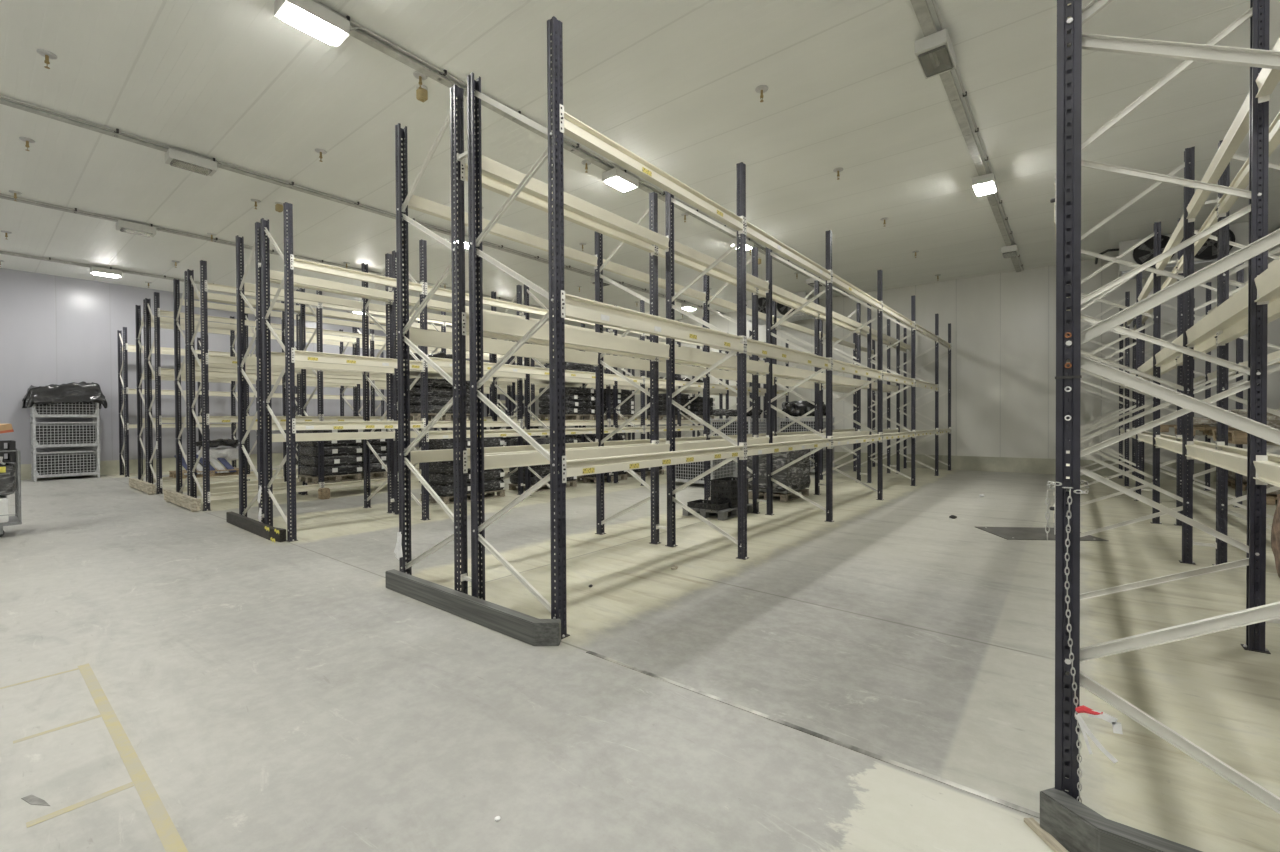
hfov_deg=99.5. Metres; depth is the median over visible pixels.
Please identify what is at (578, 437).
stack
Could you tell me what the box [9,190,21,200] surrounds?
sprinkler
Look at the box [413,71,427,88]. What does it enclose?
sprinkler
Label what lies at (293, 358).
rack
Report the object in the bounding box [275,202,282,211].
smoke detector
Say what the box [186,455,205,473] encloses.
board
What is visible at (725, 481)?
crate
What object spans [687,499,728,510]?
crate
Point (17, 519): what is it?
trolley
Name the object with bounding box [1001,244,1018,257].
lamp
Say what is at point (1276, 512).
load
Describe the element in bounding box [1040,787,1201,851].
guard
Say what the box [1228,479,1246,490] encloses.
pallet
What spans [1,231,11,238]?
sprinkler
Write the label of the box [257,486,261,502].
scrap
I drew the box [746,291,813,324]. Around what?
evaporator
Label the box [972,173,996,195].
lamp
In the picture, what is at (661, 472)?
pallet
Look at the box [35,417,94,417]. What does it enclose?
shelf
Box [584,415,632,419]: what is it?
pallet
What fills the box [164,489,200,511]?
kerb
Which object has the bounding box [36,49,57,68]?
sprinkler
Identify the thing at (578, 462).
rack
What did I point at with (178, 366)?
rack
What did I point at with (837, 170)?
sprinkler
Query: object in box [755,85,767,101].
sprinkler
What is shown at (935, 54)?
lamp
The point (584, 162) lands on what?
sprinkler
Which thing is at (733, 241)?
lamp
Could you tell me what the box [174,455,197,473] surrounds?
board
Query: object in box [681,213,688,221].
sprinkler
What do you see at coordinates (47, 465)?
crate
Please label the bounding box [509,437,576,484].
stack
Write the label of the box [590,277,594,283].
lamp
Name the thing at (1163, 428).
pallet
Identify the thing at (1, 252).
cable tray
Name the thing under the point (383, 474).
pallet
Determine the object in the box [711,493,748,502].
crate
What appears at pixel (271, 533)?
guard
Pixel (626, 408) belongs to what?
stack
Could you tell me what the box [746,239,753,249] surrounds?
lamp
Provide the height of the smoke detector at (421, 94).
0.175 m
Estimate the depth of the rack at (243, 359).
9.49 m
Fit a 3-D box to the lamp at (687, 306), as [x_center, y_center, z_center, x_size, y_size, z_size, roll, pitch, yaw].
[1.871,-4.435,20.181,0.320,0.195,0.764,0,1,39]
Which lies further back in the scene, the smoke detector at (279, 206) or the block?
the block
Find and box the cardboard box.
[0,424,13,433]
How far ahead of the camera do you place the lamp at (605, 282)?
16.38 m
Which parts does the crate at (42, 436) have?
panel, corner post, panel, corner post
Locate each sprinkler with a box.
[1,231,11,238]
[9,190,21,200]
[19,137,34,150]
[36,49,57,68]
[251,199,260,208]
[315,148,326,161]
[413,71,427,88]
[581,160,590,172]
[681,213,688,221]
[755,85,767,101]
[833,167,842,179]
[880,217,888,226]
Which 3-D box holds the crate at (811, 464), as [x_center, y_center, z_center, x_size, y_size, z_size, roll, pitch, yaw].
[4.958,0.982,16.216,1.320,0.838,1.220,0,1,39]
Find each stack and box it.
[298,429,362,476]
[359,429,404,471]
[397,378,469,413]
[420,437,504,495]
[459,427,505,445]
[504,426,541,445]
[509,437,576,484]
[538,387,594,414]
[565,434,595,442]
[582,470,626,477]
[589,388,634,414]
[604,433,623,440]
[633,466,663,471]
[648,393,690,414]
[688,397,714,414]
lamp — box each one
[90,266,128,277]
[116,220,163,236]
[165,148,227,175]
[274,0,363,46]
[449,235,483,248]
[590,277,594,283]
[600,279,613,285]
[602,168,642,191]
[681,303,696,310]
[730,238,736,245]
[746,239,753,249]
[806,278,823,286]
[915,28,955,78]
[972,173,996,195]
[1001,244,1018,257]
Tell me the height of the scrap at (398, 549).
0.280 m
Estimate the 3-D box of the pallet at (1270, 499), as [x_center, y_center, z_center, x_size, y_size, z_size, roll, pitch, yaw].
[12.084,1.356,10.077,0.800,0.144,1.200,0,1,39]
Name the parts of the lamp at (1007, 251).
lamp glass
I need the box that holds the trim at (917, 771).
[586,651,1039,818]
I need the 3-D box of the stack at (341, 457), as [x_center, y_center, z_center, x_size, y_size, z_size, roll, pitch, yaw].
[-6.827,0.531,11.948,0.872,1.068,1.026,0,1,39]
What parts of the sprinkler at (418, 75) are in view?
ceiling plate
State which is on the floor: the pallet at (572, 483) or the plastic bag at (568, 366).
the pallet at (572, 483)
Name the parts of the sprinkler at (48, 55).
ceiling plate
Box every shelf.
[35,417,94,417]
[40,474,97,477]
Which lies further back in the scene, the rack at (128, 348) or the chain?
the rack at (128, 348)
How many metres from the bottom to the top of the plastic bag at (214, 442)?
0.231 m
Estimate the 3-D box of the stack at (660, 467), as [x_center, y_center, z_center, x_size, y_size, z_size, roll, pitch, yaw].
[0.015,0.887,15.743,0.883,0.808,1.230,0,1,39]
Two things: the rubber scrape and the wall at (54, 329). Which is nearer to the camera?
the rubber scrape
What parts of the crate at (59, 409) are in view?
corner post, corner post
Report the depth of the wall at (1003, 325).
16.29 m
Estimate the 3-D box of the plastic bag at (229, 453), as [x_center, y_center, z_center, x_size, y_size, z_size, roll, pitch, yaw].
[-10.560,0.719,13.642,0.412,0.372,0.974,0,1,39]
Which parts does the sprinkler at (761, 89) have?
ceiling plate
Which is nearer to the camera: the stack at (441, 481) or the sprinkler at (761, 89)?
the sprinkler at (761, 89)
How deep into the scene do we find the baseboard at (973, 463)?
16.08 m
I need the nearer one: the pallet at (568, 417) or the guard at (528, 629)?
the guard at (528, 629)
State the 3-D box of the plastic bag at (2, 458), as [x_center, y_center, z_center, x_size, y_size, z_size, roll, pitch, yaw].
[-8.982,0.466,7.621,0.154,0.117,0.089,-1,1,-40]
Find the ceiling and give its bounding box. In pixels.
[0,0,1279,330]
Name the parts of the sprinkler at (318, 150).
ceiling plate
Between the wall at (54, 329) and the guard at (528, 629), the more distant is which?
the wall at (54, 329)
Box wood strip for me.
[1024,818,1067,851]
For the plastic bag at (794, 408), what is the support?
on the crate at (781, 422)
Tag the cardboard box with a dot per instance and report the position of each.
(4, 428)
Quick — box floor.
[0,464,1279,851]
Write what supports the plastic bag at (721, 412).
on the crate at (731, 429)
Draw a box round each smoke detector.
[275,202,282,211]
[416,84,427,102]
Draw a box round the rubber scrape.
[21,795,49,805]
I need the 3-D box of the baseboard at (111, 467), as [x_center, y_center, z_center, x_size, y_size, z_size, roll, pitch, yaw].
[-14.364,1.252,19.404,0.035,0.440,26.345,0,1,39]
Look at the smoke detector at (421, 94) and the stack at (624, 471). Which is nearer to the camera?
the smoke detector at (421, 94)
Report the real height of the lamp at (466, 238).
0.195 m
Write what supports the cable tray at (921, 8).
attached to the ceiling
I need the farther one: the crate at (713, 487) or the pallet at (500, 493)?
the pallet at (500, 493)
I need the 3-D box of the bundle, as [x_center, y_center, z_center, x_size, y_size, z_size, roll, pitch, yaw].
[-9.369,0.768,7.579,0.691,0.469,0.846,0,1,39]
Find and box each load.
[747,449,810,493]
[1176,417,1215,424]
[1228,409,1279,427]
[1228,470,1246,481]
[1266,484,1279,494]
[1273,493,1279,623]
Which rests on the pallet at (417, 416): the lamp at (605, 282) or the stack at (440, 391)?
the stack at (440, 391)
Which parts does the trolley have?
rail, corner post, corner post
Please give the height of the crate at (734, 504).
0.088 m
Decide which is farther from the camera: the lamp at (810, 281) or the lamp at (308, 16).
the lamp at (810, 281)
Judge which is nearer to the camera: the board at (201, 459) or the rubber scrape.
the rubber scrape
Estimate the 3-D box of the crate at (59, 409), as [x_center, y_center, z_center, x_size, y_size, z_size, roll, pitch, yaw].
[-16.635,-0.575,15.671,0.880,0.838,1.320,0,1,39]
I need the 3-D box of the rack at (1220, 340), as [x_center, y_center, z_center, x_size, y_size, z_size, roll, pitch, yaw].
[8.159,-0.787,7.364,1.175,4.530,16.460,0,1,39]
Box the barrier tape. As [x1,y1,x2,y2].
[1075,705,1122,762]
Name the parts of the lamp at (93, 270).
lamp glass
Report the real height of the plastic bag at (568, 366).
0.416 m
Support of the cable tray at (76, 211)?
attached to the ceiling
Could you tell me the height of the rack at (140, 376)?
4.530 m
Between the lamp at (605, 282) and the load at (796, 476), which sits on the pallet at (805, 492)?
the load at (796, 476)
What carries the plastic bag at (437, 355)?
on the rack at (243, 359)
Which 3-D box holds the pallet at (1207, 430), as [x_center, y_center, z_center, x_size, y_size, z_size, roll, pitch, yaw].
[9.259,0.083,8.732,0.800,0.144,1.200,0,1,39]
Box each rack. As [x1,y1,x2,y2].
[117,327,530,476]
[135,299,605,481]
[145,292,625,493]
[173,271,665,495]
[187,260,694,510]
[236,222,759,522]
[258,202,788,541]
[395,84,906,593]
[457,16,951,638]
[1049,0,1279,813]
[1132,111,1279,564]
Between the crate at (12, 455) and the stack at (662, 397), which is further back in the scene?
the stack at (662, 397)
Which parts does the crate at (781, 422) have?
panel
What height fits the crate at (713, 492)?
0.088 m
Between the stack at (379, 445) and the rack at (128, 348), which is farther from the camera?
the rack at (128, 348)
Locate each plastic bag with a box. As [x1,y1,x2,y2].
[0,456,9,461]
[196,439,248,446]
[196,447,243,461]
[403,353,469,360]
[544,362,594,372]
[659,377,701,382]
[710,409,762,416]
[780,401,824,415]
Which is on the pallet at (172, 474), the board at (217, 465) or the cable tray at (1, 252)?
the board at (217, 465)
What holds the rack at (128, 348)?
on the floor
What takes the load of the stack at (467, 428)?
on the pallet
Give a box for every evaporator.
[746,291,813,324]
[1095,222,1248,279]
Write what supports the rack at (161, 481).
on the floor
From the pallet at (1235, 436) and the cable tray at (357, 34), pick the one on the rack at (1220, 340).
the pallet at (1235, 436)
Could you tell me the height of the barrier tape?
0.177 m
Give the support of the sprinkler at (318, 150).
attached to the ceiling
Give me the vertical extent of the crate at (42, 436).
0.838 m
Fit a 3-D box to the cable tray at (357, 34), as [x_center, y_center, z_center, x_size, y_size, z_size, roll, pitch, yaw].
[-0.971,-4.396,8.636,0.198,0.062,26.320,0,1,39]
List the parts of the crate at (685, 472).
panel, corner post, panel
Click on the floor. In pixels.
(271, 696)
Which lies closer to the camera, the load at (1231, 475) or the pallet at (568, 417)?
the load at (1231, 475)
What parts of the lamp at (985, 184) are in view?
lamp glass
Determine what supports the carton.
on the trolley
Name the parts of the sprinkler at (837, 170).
ceiling plate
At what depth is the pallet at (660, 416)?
16.66 m
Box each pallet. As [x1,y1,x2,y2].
[169,467,243,478]
[298,473,361,483]
[361,471,390,478]
[397,413,469,420]
[420,489,504,503]
[508,480,576,491]
[538,414,593,420]
[576,474,626,483]
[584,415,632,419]
[626,469,663,476]
[648,415,689,419]
[675,415,713,419]
[682,502,752,520]
[749,488,808,501]
[1160,425,1208,431]
[1174,426,1235,435]
[1212,429,1274,443]
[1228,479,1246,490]
[1266,494,1276,504]
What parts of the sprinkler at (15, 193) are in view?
ceiling plate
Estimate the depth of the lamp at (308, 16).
5.59 m
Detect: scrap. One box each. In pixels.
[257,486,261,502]
[258,508,261,521]
[394,532,402,559]
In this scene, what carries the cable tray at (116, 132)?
attached to the ceiling
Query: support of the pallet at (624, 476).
on the floor
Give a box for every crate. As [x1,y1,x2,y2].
[0,440,15,451]
[0,452,15,462]
[30,401,98,420]
[30,421,99,450]
[30,448,99,481]
[672,458,736,483]
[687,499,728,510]
[710,417,765,435]
[710,477,747,486]
[710,488,748,496]
[711,483,748,491]
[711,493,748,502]
[711,499,748,507]
[777,417,834,432]
[809,446,833,472]
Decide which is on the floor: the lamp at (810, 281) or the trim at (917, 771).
the trim at (917, 771)
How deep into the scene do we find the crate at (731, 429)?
15.09 m
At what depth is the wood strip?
2.05 m
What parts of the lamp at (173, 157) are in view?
lamp glass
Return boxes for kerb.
[129,478,155,494]
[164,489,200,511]
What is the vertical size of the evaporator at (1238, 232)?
0.792 m
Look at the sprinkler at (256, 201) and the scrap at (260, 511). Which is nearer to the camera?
the scrap at (260, 511)
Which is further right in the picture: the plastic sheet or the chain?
the chain
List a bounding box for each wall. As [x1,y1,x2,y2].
[0,268,524,463]
[528,244,1279,463]
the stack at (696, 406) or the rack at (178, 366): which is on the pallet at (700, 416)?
the stack at (696, 406)
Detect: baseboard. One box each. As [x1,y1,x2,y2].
[21,447,418,479]
[834,452,1232,481]
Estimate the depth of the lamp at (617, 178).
9.37 m
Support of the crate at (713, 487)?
on the crate at (713, 492)
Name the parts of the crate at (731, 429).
panel, corner post, panel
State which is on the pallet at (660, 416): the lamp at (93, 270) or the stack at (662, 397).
the stack at (662, 397)
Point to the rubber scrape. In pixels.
(31, 799)
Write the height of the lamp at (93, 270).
0.195 m
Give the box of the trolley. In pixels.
[0,449,21,536]
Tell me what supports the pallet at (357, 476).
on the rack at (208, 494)
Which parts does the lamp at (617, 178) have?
lamp glass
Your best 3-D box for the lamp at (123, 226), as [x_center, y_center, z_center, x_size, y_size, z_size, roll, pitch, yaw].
[-10.854,-4.277,11.790,0.320,0.195,0.764,0,1,39]
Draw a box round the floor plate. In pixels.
[976,527,1107,540]
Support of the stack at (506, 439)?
on the pallet
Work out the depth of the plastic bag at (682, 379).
16.78 m
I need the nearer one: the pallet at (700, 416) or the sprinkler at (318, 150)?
the sprinkler at (318, 150)
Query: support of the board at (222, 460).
on the pallet at (172, 474)
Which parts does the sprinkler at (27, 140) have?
ceiling plate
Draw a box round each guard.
[226,511,285,542]
[385,569,560,645]
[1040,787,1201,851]
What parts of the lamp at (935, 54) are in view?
lamp glass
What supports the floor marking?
on the floor
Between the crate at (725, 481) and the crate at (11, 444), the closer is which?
the crate at (11, 444)
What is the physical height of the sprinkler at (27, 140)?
0.165 m
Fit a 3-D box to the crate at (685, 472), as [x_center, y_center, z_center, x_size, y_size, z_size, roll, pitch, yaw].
[1.547,1.030,13.439,1.320,0.838,1.220,0,1,39]
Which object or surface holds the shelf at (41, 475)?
on the crate at (47, 465)
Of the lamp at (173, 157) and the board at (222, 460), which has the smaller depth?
the lamp at (173, 157)
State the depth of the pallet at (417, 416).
10.40 m
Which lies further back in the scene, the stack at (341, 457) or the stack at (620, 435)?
the stack at (620, 435)
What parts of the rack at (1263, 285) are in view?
foot plate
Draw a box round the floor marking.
[0,663,187,851]
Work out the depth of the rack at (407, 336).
6.36 m
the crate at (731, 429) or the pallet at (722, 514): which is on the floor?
the pallet at (722, 514)
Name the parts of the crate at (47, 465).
corner post, panel, corner post, panel, corner post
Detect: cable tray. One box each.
[0,95,724,313]
[0,193,548,309]
[0,251,213,283]
[312,0,848,296]
[910,0,1023,271]
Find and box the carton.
[0,496,8,522]
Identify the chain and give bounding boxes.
[1045,480,1089,802]
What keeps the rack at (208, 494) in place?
on the floor
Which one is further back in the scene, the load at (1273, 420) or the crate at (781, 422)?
the crate at (781, 422)
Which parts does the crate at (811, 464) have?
panel, panel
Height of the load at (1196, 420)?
0.144 m
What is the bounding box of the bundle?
[0,463,15,495]
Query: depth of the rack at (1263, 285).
3.64 m
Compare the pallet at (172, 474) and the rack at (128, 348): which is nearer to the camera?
the pallet at (172, 474)
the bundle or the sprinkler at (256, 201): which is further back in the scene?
the sprinkler at (256, 201)
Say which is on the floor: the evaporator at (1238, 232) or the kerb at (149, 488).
the kerb at (149, 488)
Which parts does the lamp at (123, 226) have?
lamp glass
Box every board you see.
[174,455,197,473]
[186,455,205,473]
[196,454,216,472]
[210,458,226,472]
[216,457,235,471]
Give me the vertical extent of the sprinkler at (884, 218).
0.165 m
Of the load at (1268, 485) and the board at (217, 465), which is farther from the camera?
the board at (217, 465)
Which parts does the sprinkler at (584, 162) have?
ceiling plate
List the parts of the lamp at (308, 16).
lamp glass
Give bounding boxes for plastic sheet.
[22,381,106,408]
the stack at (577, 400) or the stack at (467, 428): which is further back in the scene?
the stack at (467, 428)
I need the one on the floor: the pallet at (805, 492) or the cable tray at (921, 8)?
the pallet at (805, 492)
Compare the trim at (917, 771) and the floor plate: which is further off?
the floor plate
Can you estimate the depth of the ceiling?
7.98 m
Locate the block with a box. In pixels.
[318,488,329,498]

